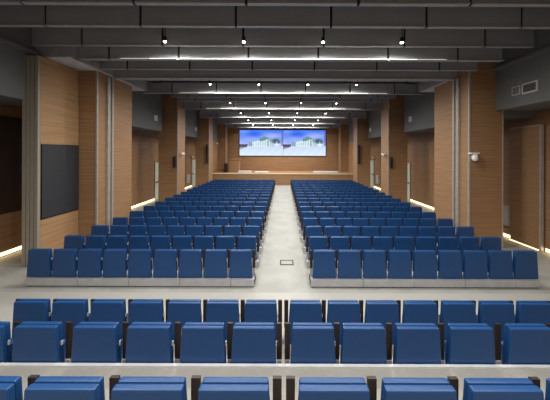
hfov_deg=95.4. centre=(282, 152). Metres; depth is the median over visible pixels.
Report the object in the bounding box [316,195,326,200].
seat
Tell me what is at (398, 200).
seat
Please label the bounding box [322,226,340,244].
seat
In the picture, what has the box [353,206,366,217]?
seat
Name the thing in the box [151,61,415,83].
ceiling
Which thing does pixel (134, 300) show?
cushion
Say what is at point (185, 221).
seat
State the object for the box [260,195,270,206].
seat
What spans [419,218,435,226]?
seat
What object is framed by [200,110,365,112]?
beam
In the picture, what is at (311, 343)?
seat
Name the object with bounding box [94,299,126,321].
cushion
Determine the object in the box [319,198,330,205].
seat
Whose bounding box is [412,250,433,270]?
cushion
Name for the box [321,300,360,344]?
seat
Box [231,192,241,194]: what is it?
seat
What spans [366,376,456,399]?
seat
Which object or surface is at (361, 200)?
seat
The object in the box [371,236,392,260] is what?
seat
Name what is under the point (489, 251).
cushion
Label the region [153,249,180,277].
seat
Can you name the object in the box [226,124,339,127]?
beam
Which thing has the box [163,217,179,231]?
seat
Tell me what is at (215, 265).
seat
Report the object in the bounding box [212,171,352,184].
stage
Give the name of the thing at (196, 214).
seat
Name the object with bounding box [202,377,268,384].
cushion
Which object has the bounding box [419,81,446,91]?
ceiling
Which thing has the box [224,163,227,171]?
floor speaker
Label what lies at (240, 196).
seat
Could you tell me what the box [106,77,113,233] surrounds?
trim
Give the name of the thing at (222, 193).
seat
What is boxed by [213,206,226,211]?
seat
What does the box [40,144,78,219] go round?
board
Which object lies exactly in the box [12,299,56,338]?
seat
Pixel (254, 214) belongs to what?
seat
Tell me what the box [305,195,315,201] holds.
seat
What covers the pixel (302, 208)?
seat
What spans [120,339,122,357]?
seat cushion
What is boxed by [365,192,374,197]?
seat
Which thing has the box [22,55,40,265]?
column
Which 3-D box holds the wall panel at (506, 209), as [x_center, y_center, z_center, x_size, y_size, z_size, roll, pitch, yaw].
[7.734,2.170,8.825,0.115,0.680,0.650,0,0,0]
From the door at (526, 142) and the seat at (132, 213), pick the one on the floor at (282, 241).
the seat at (132, 213)
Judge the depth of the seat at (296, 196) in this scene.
12.63 m
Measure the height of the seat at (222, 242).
0.602 m
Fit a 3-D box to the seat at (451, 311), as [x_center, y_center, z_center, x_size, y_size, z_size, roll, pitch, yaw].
[2.499,2.451,3.695,0.562,0.602,0.270,0,0,0]
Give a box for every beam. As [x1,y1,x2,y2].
[0,5,549,28]
[31,27,534,47]
[76,46,503,61]
[100,60,477,70]
[114,63,457,80]
[140,80,426,81]
[144,81,422,94]
[161,81,404,92]
[170,93,395,97]
[178,97,387,101]
[184,101,382,109]
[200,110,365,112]
[200,112,365,117]
[214,118,351,123]
[215,118,351,119]
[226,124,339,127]
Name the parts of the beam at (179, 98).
panel, panel, panel, panel, panel, panel, panel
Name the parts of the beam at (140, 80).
panel, panel, panel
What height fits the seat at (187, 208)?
0.602 m
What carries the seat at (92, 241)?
on the floor at (282, 241)
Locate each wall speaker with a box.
[173,156,175,167]
[206,144,207,162]
[358,145,359,163]
[390,157,392,167]
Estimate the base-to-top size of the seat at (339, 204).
0.602 m
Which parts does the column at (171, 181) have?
edge trim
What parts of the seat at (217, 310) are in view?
panel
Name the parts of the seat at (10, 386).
backrest, panel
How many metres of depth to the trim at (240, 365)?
2.64 m
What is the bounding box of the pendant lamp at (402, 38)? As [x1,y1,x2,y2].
[400,29,403,43]
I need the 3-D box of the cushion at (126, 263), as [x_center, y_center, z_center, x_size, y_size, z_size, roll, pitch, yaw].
[-3.669,2.350,5.506,0.490,0.472,0.047,0,0,0]
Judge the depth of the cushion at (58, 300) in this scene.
3.62 m
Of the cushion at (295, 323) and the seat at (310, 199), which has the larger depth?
the seat at (310, 199)
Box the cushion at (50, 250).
[32,248,52,269]
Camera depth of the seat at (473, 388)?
1.60 m
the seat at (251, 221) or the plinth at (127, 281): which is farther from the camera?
the seat at (251, 221)
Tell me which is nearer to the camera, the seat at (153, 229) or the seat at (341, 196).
the seat at (153, 229)
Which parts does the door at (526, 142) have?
trim, edge trim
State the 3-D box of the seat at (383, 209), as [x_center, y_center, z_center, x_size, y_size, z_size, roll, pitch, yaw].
[4.177,2.445,10.065,0.562,0.602,0.270,0,0,0]
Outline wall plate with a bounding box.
[512,85,520,95]
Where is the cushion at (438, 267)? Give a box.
[437,250,458,270]
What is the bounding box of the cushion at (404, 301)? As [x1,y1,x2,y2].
[402,300,433,322]
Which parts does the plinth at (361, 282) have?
panel, fascia panel, panel, fascia panel, panel, fascia panel, panel, fascia panel, fascia panel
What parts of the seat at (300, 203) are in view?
backrest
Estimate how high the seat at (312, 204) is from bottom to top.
0.602 m
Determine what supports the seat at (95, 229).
on the floor at (282, 241)
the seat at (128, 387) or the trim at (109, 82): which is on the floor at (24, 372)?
the seat at (128, 387)
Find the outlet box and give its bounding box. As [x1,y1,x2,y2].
[280,260,293,264]
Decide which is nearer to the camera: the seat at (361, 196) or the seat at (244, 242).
the seat at (244, 242)
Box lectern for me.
[228,159,240,171]
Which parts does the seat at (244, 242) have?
panel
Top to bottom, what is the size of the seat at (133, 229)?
0.602 m
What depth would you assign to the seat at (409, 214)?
9.03 m
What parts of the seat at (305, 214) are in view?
backrest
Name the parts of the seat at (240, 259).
panel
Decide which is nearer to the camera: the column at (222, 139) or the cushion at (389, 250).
the cushion at (389, 250)
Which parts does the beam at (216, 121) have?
panel, panel, panel, panel, panel, panel, panel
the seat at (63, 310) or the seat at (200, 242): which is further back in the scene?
the seat at (200, 242)
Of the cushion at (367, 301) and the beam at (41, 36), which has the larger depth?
the beam at (41, 36)
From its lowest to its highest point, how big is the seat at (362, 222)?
0.602 m
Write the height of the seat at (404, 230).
0.602 m
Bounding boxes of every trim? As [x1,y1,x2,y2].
[0,37,40,55]
[0,363,549,368]
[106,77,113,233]
[452,78,459,234]
[494,46,549,70]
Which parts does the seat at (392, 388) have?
panel, backrest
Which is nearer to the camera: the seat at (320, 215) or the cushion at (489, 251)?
the cushion at (489, 251)
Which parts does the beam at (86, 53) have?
panel, panel, panel, panel, panel, panel, panel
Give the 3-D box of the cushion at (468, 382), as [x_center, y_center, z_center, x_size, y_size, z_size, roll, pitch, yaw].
[1.425,1.738,1.653,0.490,0.472,0.047,0,0,0]
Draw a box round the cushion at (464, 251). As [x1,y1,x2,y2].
[462,250,482,270]
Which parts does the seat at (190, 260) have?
panel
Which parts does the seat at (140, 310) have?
panel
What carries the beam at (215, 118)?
hanging from the ceiling at (251, 61)
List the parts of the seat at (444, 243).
backrest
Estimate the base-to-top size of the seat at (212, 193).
0.602 m
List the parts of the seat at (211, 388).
backrest, panel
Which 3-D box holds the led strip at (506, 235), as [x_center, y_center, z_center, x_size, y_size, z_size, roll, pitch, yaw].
[7.762,2.862,11.830,0.045,0.135,6.740,0,0,0]
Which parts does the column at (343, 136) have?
edge trim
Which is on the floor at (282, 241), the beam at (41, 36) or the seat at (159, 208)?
the seat at (159, 208)
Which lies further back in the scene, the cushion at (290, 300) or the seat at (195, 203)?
the seat at (195, 203)
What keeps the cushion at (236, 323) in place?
on the seat at (252, 342)
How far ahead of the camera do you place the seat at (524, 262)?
5.43 m
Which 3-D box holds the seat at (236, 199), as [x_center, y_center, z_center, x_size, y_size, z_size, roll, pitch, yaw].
[-1.996,2.421,11.865,0.563,0.602,0.270,0,0,0]
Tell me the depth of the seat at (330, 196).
12.63 m
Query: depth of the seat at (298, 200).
11.73 m
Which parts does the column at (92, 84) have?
edge trim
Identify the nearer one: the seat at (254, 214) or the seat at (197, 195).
the seat at (254, 214)
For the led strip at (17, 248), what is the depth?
7.15 m
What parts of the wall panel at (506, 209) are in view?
door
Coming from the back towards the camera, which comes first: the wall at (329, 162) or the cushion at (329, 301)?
the wall at (329, 162)
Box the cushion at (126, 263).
[106,249,127,269]
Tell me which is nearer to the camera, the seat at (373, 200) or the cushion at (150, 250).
the cushion at (150, 250)
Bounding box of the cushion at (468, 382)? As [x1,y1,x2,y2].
[463,378,533,399]
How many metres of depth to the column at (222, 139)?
24.90 m
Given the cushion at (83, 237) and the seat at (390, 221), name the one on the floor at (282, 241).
the seat at (390, 221)
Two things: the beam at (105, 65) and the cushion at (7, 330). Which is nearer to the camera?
the cushion at (7, 330)
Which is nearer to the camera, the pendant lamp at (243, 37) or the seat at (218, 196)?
the pendant lamp at (243, 37)
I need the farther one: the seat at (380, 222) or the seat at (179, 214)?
the seat at (179, 214)
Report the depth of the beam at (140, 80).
9.62 m
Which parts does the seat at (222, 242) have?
panel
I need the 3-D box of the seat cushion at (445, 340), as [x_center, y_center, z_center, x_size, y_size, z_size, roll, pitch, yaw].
[2.038,2.298,2.862,0.340,0.240,0.105,0,0,0]
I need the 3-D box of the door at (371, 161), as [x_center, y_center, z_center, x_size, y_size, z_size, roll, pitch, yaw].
[7.743,1.760,21.820,0.100,2.340,0.960,0,0,0]
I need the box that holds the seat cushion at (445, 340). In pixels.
[444,340,445,360]
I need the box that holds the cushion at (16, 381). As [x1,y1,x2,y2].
[0,376,22,399]
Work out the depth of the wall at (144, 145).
13.51 m
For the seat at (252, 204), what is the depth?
10.83 m
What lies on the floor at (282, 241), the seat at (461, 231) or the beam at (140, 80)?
the seat at (461, 231)
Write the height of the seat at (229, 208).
0.602 m
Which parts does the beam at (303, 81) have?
panel, panel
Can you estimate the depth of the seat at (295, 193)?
13.53 m
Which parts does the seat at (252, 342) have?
panel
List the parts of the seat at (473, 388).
panel, backrest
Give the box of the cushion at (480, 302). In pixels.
[477,300,509,322]
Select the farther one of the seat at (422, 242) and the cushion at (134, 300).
the seat at (422, 242)
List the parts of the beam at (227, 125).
panel, panel, panel, panel, panel, panel, panel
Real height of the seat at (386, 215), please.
0.602 m
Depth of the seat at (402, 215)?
9.03 m
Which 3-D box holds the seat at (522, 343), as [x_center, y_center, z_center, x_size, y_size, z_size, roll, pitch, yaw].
[2.650,2.189,2.815,0.562,0.602,0.270,0,0,0]
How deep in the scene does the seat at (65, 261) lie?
5.43 m
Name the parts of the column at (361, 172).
edge trim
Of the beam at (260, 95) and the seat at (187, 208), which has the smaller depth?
the seat at (187, 208)
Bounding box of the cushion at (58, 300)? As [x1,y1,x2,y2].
[56,299,88,321]
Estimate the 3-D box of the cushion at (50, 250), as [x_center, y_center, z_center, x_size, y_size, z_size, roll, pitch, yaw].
[-5.319,2.344,5.506,0.490,0.472,0.047,0,0,0]
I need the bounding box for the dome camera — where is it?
[468,153,479,160]
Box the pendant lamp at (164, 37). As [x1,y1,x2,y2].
[163,28,166,42]
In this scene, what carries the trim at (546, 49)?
attached to the wall at (538, 67)
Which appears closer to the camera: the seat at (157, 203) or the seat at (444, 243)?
the seat at (444, 243)
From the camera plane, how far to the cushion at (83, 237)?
6.39 m
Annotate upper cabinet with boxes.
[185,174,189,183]
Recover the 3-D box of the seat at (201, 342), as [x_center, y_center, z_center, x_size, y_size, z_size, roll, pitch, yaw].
[-0.843,2.176,2.815,0.562,0.602,0.270,0,0,0]
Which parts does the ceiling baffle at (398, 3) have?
panel, panel, panel, panel, panel, panel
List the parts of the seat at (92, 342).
panel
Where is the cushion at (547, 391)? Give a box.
[545,378,549,399]
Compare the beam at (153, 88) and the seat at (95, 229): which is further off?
the beam at (153, 88)
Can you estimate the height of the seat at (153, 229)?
0.602 m
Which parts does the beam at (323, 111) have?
panel, panel, panel, panel, panel, panel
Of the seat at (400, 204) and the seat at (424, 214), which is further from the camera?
the seat at (400, 204)
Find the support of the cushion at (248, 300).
on the seat at (256, 310)
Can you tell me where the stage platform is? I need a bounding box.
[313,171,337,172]
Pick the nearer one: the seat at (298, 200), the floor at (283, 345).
the floor at (283, 345)
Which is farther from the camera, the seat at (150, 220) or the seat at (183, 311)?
the seat at (150, 220)
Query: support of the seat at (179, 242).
on the floor at (282, 241)
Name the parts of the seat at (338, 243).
panel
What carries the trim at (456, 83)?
attached to the column at (481, 125)
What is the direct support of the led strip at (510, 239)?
on the floor at (282, 241)
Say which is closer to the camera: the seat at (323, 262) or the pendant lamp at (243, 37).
the seat at (323, 262)
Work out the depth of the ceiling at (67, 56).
6.98 m
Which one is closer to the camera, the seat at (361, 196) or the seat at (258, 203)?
the seat at (258, 203)
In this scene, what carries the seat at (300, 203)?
on the floor at (282, 241)
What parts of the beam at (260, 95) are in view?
panel, panel, panel, panel, panel, panel, panel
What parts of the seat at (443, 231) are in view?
backrest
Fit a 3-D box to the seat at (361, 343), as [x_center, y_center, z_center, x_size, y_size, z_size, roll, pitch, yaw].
[0.850,2.182,2.815,0.562,0.602,0.270,0,0,0]
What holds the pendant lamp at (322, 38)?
hanging from the ceiling at (251, 61)
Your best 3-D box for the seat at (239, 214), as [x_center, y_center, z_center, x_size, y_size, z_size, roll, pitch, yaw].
[-1.445,2.424,9.165,0.562,0.602,0.270,0,0,0]
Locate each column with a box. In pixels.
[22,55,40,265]
[78,71,131,244]
[158,94,184,200]
[195,110,212,186]
[217,124,227,171]
[338,124,348,171]
[353,110,369,187]
[381,95,407,201]
[434,62,503,247]
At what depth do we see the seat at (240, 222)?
8.13 m
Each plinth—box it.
[25,270,255,286]
[127,254,259,267]
[128,242,262,253]
[303,244,437,253]
[305,255,437,268]
[309,271,539,287]
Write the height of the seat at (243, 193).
0.602 m
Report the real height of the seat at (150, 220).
0.602 m
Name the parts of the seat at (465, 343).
panel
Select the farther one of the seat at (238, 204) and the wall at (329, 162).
the wall at (329, 162)
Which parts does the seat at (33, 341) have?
panel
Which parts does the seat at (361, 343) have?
panel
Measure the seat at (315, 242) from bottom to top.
0.602 m
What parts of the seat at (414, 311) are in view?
panel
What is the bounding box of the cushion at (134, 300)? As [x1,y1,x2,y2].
[132,299,163,321]
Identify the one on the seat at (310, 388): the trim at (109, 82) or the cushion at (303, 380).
the cushion at (303, 380)
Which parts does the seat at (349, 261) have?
panel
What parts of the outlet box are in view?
lid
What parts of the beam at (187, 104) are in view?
panel, panel, panel, panel, panel, panel, panel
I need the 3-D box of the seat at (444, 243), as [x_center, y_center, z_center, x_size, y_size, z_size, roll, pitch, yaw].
[4.177,2.445,6.465,0.562,0.602,0.270,0,0,0]
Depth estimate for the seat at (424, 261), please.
5.43 m
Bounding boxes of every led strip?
[0,245,21,256]
[131,198,154,208]
[411,199,509,237]
[509,238,538,250]
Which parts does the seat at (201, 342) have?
panel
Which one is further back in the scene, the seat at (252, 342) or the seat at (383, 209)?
the seat at (383, 209)
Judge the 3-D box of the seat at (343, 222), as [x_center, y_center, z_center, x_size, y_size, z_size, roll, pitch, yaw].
[1.977,2.437,8.265,0.562,0.602,0.270,0,0,0]
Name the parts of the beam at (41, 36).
panel, panel, panel, panel, panel, panel, panel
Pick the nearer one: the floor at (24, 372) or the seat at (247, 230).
the floor at (24, 372)
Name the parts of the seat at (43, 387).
backrest, panel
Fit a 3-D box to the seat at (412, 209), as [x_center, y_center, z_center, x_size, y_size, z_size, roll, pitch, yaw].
[5.277,2.449,10.065,0.562,0.602,0.270,0,0,0]
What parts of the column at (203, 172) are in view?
edge trim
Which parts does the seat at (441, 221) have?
backrest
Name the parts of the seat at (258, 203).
backrest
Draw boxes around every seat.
[0,321,20,362]
[0,375,39,399]
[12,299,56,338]
[12,321,72,362]
[24,375,119,399]
[27,248,55,276]
[51,299,94,338]
[52,249,80,276]
[64,235,87,256]
[71,322,128,362]
[77,249,105,276]
[85,235,107,258]
[90,299,132,339]
[91,225,111,244]
[102,249,130,276]
[107,235,129,253]
[110,225,130,240]
[111,375,201,399]
[112,217,129,231]
[125,322,181,362]
[128,225,148,244]
[128,249,155,277]
[128,299,169,325]
[129,211,144,217]
[129,217,146,224]
[129,235,151,248]
[143,206,155,215]
[145,211,159,224]
[146,217,162,234]
[148,225,167,245]
[150,235,172,257]
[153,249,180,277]
[155,201,167,210]
[157,206,170,214]
[160,211,175,219]
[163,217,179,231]
[165,198,176,205]
[167,225,186,242]
[167,299,207,343]
[168,201,180,205]
[171,206,184,213]
[172,236,194,257]
[173,194,183,200]
[175,211,190,222]
[176,198,187,205]
[178,249,205,277]
[180,201,192,209]
[180,217,196,235]
[180,322,232,362]
[184,194,194,197]
[185,206,198,212]
[186,225,205,246]
[188,198,199,202]
[190,211,205,224]
[193,201,205,210]
[194,236,216,257]
[195,194,205,197]
[197,217,213,235]
[198,376,281,399]
[199,206,212,211]
[200,198,211,205]
[204,249,230,277]
[205,225,224,246]
[206,195,216,200]
[206,201,218,205]
[206,211,220,217]
[206,299,244,340]
[211,192,220,197]
[212,198,222,201]
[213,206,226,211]
[214,218,230,235]
[216,236,237,257]
[217,195,227,197]
[218,202,230,208]
[221,192,230,197]
[221,211,235,222]
[223,198,234,205]
[224,226,242,239]
[226,206,239,211]
[228,195,238,200]
[229,249,255,277]
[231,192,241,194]
[231,202,243,210]
[231,218,247,229]
[231,322,281,363]
[235,198,246,201]
[236,211,250,225]
[237,236,259,259]
[238,195,248,201]
[240,206,253,217]
[241,192,251,194]
[243,226,261,246]
[244,202,255,210]
[244,299,281,342]
[247,198,257,204]
[247,218,264,235]
[249,195,259,200]
[251,211,265,227]
[254,206,267,220]
[256,202,268,214]
[258,198,269,210]
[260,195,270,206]
[262,192,271,202]
[264,187,272,196]
[284,300,322,343]
[285,322,335,363]
[286,376,369,399]
[294,192,303,202]
[295,195,304,206]
[295,198,306,210]
[297,202,308,215]
[298,206,311,220]
[299,211,314,227]
[301,218,317,236]
[303,226,321,246]
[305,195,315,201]
[306,236,327,259]
[307,198,318,201]
[309,202,321,210]
[309,250,335,277]
[311,206,325,216]
[314,192,323,197]
[314,212,329,218]
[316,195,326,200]
[318,218,334,235]
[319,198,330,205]
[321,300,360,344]
[322,202,333,206]
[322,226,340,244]
[325,206,338,217]
[327,195,337,198]
[327,236,349,259]
[329,212,344,225]
[330,198,341,201]
[334,202,346,211]
[334,218,351,232]
[334,322,386,363]
[335,250,360,277]
[338,195,348,201]
[339,206,352,217]
[341,226,359,246]
[342,198,353,205]
[345,212,359,225]
[347,202,359,211]
[349,195,359,198]
[349,236,370,260]
[351,218,368,229]
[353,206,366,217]
[354,198,365,203]
[359,226,378,242]
[359,250,386,277]
[359,300,398,344]
[360,195,370,198]
[360,202,372,209]
[360,212,374,221]
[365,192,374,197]
[366,198,376,205]
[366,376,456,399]
[367,206,380,217]
[368,218,384,235]
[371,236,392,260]
[372,195,381,201]
[372,202,384,206]
[375,192,384,197]
[375,212,389,225]
[377,198,388,206]
[378,226,397,246]
[380,207,394,217]
[384,218,401,235]
[384,250,411,278]
[385,202,397,211]
[385,323,440,363]
[389,198,400,202]
[390,212,405,225]
[392,236,414,260]
[394,207,407,217]
[396,300,437,326]
[397,202,410,211]
[397,226,416,246]
[402,218,418,234]
[405,212,420,223]
[408,207,421,217]
[409,250,436,278]
[414,236,436,249]
[417,226,435,236]
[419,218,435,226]
[420,212,436,226]
[433,300,476,340]
[434,250,462,278]
[435,237,457,254]
[436,218,452,230]
[436,226,454,242]
[437,323,494,363]
[447,376,543,399]
[455,226,473,245]
[457,237,479,260]
[459,250,487,278]
[471,300,514,340]
[478,237,501,260]
[483,250,512,278]
[494,323,549,364]
[508,300,549,324]
[510,250,538,278]
[528,377,549,399]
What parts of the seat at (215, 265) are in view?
panel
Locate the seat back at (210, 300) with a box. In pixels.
[208,299,239,321]
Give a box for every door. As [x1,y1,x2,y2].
[154,162,157,199]
[192,160,195,185]
[370,160,373,186]
[407,163,410,200]
[510,124,543,251]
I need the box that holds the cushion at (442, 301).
[439,300,471,322]
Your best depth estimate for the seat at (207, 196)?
12.63 m
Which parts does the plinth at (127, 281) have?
fascia panel, panel, fascia panel, panel, fascia panel, panel, fascia panel, panel, fascia panel, panel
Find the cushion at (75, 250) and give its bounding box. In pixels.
[56,249,77,269]
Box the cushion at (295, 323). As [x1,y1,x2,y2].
[292,322,331,325]
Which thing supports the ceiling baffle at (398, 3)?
hanging from the ceiling at (251, 61)
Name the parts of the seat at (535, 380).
panel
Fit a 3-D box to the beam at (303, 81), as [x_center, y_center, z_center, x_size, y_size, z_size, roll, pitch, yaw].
[0.012,-3.140,11.613,11.300,0.720,0.090,0,0,0]
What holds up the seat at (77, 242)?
on the floor at (282, 241)
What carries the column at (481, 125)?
on the floor at (282, 241)
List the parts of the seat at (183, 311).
panel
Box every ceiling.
[35,46,147,90]
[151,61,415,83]
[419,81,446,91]
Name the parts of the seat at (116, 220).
backrest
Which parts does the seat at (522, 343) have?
panel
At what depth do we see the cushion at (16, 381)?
1.64 m
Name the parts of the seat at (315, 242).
panel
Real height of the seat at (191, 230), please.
0.602 m
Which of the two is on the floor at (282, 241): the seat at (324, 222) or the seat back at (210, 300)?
the seat at (324, 222)
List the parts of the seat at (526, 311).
backrest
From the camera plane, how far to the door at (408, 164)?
15.33 m
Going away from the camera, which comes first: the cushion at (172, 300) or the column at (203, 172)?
the cushion at (172, 300)
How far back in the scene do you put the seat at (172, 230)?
7.23 m
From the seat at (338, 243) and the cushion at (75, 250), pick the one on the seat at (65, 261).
the cushion at (75, 250)
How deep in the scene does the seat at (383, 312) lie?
3.56 m
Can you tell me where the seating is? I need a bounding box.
[210,179,355,188]
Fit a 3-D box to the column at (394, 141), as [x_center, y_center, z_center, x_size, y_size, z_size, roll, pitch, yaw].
[6.226,-0.276,14.065,1.050,6.400,1.070,0,0,0]
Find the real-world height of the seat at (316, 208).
0.602 m
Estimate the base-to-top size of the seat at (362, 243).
0.602 m
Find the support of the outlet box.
on the floor at (282, 241)
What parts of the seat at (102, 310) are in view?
panel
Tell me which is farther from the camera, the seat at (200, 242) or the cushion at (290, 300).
the seat at (200, 242)
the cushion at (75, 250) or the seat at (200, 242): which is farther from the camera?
the seat at (200, 242)
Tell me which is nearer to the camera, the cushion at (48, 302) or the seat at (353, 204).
the cushion at (48, 302)
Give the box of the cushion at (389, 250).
[387,250,408,270]
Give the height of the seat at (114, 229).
0.602 m
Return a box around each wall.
[0,27,217,172]
[0,105,195,251]
[40,56,78,254]
[228,128,338,170]
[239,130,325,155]
[348,29,549,172]
[370,110,549,251]
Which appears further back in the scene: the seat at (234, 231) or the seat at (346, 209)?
the seat at (346, 209)
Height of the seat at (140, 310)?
0.602 m
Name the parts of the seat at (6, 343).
backrest, panel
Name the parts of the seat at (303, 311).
panel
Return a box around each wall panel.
[376,175,379,183]
[503,205,509,226]
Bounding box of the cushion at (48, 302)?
[18,299,50,321]
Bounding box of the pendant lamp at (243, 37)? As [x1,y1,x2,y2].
[242,28,245,42]
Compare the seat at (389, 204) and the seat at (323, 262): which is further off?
the seat at (389, 204)
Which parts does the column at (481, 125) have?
edge trim, edge trim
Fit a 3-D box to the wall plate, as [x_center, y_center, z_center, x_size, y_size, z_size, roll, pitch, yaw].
[6.525,-1.745,7.000,0.024,0.240,0.240,0,0,0]
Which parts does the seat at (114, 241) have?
backrest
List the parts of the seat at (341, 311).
panel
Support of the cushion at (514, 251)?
on the seat at (524, 262)
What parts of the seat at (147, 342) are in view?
panel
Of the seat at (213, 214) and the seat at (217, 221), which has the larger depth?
the seat at (213, 214)
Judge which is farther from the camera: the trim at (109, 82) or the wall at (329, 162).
the wall at (329, 162)
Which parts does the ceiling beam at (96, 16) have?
panel, panel, panel, panel, panel, panel, panel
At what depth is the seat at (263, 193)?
13.53 m
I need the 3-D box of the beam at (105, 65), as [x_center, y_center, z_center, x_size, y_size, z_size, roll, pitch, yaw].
[0.012,-3.015,7.625,11.800,0.970,0.090,0,0,0]
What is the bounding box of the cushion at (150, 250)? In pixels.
[131,249,152,269]
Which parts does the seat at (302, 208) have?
backrest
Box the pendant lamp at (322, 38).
[321,28,324,42]
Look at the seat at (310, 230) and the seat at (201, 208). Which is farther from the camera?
the seat at (201, 208)
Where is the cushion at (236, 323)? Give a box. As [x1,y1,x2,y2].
[234,322,273,325]
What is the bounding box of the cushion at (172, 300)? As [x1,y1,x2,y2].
[171,299,201,321]
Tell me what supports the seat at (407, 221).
on the floor at (282, 241)
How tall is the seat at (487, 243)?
0.602 m
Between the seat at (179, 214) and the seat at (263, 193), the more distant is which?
the seat at (263, 193)
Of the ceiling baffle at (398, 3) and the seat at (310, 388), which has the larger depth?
the ceiling baffle at (398, 3)
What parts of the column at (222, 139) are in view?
edge trim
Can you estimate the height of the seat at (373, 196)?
0.602 m
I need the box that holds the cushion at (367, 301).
[364,300,395,322]
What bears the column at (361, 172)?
on the floor at (282, 241)
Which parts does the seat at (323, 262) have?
panel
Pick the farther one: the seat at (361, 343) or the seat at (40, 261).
the seat at (40, 261)
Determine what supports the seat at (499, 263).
on the floor at (282, 241)
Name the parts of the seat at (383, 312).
panel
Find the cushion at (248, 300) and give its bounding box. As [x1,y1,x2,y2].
[246,299,275,301]
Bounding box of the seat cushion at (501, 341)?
[501,341,502,360]
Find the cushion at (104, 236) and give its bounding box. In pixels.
[88,235,106,248]
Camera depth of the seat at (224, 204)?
10.83 m
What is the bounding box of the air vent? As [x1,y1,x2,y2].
[522,80,537,94]
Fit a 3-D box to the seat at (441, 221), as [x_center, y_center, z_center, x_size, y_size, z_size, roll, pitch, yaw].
[5.277,2.449,8.265,0.562,0.602,0.270,0,0,0]
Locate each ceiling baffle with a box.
[0,0,549,6]
[196,109,299,109]
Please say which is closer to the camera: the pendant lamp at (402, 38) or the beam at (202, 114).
the pendant lamp at (402, 38)
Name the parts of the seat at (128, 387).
backrest, panel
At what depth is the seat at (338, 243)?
6.33 m
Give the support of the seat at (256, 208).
on the floor at (282, 241)
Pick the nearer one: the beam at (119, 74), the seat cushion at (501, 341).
the seat cushion at (501, 341)
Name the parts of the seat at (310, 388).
panel, backrest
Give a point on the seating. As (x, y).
(214, 180)
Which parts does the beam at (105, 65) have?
panel, panel, panel, panel, panel, panel, panel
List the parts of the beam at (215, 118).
panel, panel, panel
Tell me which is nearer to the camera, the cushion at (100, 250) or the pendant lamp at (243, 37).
the cushion at (100, 250)
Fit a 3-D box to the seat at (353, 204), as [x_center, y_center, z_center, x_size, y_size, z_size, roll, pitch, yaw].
[3.077,2.441,10.965,0.562,0.602,0.270,0,0,0]
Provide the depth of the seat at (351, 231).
7.23 m
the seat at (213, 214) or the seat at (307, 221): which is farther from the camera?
the seat at (213, 214)
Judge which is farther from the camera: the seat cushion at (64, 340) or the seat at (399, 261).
the seat at (399, 261)
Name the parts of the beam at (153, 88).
panel, panel, panel, panel, panel, panel, panel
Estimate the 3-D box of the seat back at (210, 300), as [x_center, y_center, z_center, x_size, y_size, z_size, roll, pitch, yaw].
[-0.867,2.373,3.636,0.490,0.472,0.047,0,0,0]
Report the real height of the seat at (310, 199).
0.602 m
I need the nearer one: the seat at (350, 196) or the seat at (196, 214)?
the seat at (196, 214)
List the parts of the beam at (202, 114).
panel, panel, panel, panel, panel, panel, panel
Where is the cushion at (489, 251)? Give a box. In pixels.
[487,250,507,271]
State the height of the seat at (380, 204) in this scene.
0.602 m
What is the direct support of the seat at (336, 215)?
on the floor at (282, 241)
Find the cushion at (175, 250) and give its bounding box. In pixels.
[156,249,177,269]
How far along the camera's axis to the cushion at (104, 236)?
6.39 m
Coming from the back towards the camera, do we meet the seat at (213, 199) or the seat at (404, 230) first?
the seat at (213, 199)
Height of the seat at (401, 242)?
0.602 m
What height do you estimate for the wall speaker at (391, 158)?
0.600 m
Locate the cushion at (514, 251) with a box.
[512,250,532,271]
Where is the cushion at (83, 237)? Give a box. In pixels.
[67,235,84,248]
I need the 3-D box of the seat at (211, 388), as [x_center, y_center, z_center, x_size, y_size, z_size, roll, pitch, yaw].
[-0.291,1.796,1.712,0.562,0.602,0.270,0,0,0]
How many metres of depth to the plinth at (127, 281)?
5.38 m
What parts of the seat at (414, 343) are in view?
panel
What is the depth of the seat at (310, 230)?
7.23 m
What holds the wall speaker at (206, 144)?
attached to the column at (203, 172)
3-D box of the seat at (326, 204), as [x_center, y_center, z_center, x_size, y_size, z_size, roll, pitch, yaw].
[1.977,2.437,10.965,0.562,0.602,0.270,0,0,0]
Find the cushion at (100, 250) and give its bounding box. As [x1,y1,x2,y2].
[81,249,102,269]
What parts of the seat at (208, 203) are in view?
backrest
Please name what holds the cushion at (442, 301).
on the seat at (451, 311)
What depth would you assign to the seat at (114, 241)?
6.33 m
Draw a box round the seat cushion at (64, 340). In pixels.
[63,339,65,360]
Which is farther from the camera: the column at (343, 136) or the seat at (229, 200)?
the column at (343, 136)
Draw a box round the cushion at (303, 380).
[299,377,365,384]
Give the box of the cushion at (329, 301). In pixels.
[327,300,357,312]
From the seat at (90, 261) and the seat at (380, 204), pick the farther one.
the seat at (380, 204)
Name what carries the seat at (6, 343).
on the floor at (283, 345)
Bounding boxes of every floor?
[0,185,549,343]
[0,367,549,399]
[173,344,393,363]
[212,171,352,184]
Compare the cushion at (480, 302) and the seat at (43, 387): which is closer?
the seat at (43, 387)
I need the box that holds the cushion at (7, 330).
[0,321,11,362]
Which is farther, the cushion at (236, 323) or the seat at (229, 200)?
the seat at (229, 200)
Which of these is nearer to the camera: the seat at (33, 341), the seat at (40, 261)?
the seat at (33, 341)
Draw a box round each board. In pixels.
[0,116,21,213]
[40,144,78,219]
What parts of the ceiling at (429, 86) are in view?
access panel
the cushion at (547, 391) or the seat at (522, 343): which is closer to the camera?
the cushion at (547, 391)
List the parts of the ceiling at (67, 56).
access panel, access panel, access panel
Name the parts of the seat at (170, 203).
backrest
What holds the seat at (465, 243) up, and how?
on the floor at (282, 241)
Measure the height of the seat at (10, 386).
0.602 m
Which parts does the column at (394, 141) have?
edge trim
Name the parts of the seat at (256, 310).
panel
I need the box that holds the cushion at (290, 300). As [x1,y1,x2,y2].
[290,300,319,301]
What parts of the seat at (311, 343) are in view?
panel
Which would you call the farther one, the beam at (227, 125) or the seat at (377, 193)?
the beam at (227, 125)

